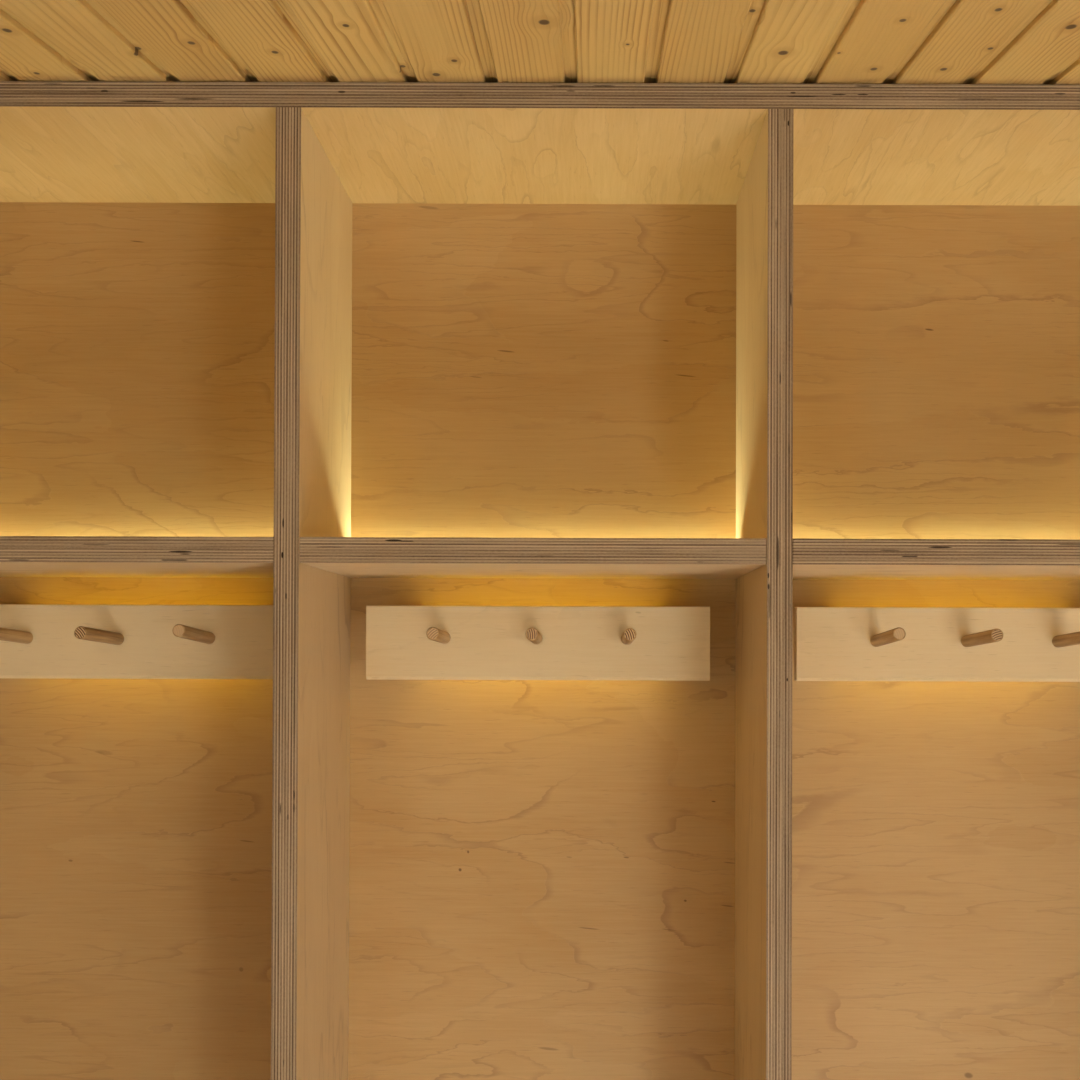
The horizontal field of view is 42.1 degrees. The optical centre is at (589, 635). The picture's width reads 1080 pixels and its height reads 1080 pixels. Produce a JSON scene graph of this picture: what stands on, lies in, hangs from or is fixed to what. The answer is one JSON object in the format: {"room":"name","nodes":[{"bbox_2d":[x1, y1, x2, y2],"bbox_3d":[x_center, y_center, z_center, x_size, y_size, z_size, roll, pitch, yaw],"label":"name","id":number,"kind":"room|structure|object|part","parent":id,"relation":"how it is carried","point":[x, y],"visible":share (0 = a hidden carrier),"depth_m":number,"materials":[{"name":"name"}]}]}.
{"room":"changing room","nodes":[
{"label":"changing room","id":0,"kind":"room"},
{"bbox_2d":[0,0,1079,84],"bbox_3d":[0.057,-0.411,0.201,2.885,0.423,2.854,0,0,0],"label":"ceiling","id":1,"kind":"structure","parent":0,"point":[425,41],"depth_m":1.20,"materials":[{"name":"brown wood"}]},
{"bbox_3d":[0.045,1.577,0.184,2.800,0.050,2.854,0,0,0],"label":"floor","id":2,"kind":"structure","parent":0,"visible":0},
{"bbox_2d":[0,81,1079,1079],"bbox_3d":[-0.056,0.520,1.465,1.422,2.085,0.298,0,0,0],"label":"locker","id":3,"kind":"object","parent":2,"relation":"on","point":[319,353],"visible":1,"depth_m":1.60,"materials":[{"name":"brown wood"}]},
{"bbox_2d":[0,604,272,678],"bbox_3d":[-0.507,0.006,1.505,0.372,0.080,0.204,0,0,0],"label":"peg rail","id":4,"kind":"object","parent":3,"relation":"attached to","point":[38,641],"visible":0.98,"depth_m":1.51,"materials":[{"name":"brown wood"}]},
{"bbox_2d":[0,536,273,577],"bbox_3d":[-0.520,-0.081,1.465,0.441,0.024,0.285,0,0,0],"label":"shelf","id":5,"kind":"object","parent":3,"relation":"attached to","point":[20,556],"depth_m":1.32,"materials":[{"name":"brown wood"}]},
{"bbox_3d":[-0.528,0.520,1.608,0.478,2.085,0.012,0,0,0],"label":"panel","id":6,"kind":"part","parent":3,"relation":"part of","materials":[{"name":"brown wood"}]},
{"bbox_2d":[300,537,765,578],"bbox_3d":[-0.054,-0.079,1.465,0.441,0.024,0.285,0,0,0],"label":"shelf","id":7,"kind":"object","parent":3,"relation":"attached to","point":[320,557],"depth_m":1.32,"materials":[{"name":"brown wood"}]},
{"bbox_2d":[366,606,709,680],"bbox_3d":[-0.056,0.008,1.505,0.372,0.080,0.204,0,0,0],"label":"peg rail","id":8,"kind":"object","parent":3,"relation":"attached to","point":[654,643],"visible":1,"depth_m":1.51,"materials":[{"name":"brown wood"}]},
{"bbox_3d":[-0.052,-0.510,1.468,1.422,0.024,0.286,0,0,0],"label":"panel","id":9,"kind":"part","parent":3,"relation":"part of","materials":[{"name":"brown wood"}]},
{"bbox_3d":[-0.056,0.521,1.608,0.466,2.085,0.012,0,0,0],"label":"panel","id":10,"kind":"part","parent":3,"relation":"part of","materials":[{"name":"brown wood"}]},
{"bbox_3d":[0.416,0.523,1.608,0.478,2.085,0.012,0,0,0],"label":"panel","id":11,"kind":"part","parent":3,"relation":"part of","materials":[{"name":"brown wood"}]},
{"bbox_2d":[793,539,1079,579],"bbox_3d":[0.412,-0.078,1.465,0.441,0.024,0.285,0,0,0],"label":"shelf","id":12,"kind":"object","parent":3,"relation":"attached to","point":[813,559],"depth_m":1.32,"materials":[{"name":"brown wood"}]},
{"bbox_2d":[794,607,1079,681],"bbox_3d":[0.410,0.009,1.505,0.372,0.080,0.204,0,0,0],"label":"peg rail","id":13,"kind":"object","parent":3,"relation":"attached to","point":[967,644],"visible":1,"depth_m":1.51,"materials":[{"name":"brown wood"}]}
]}

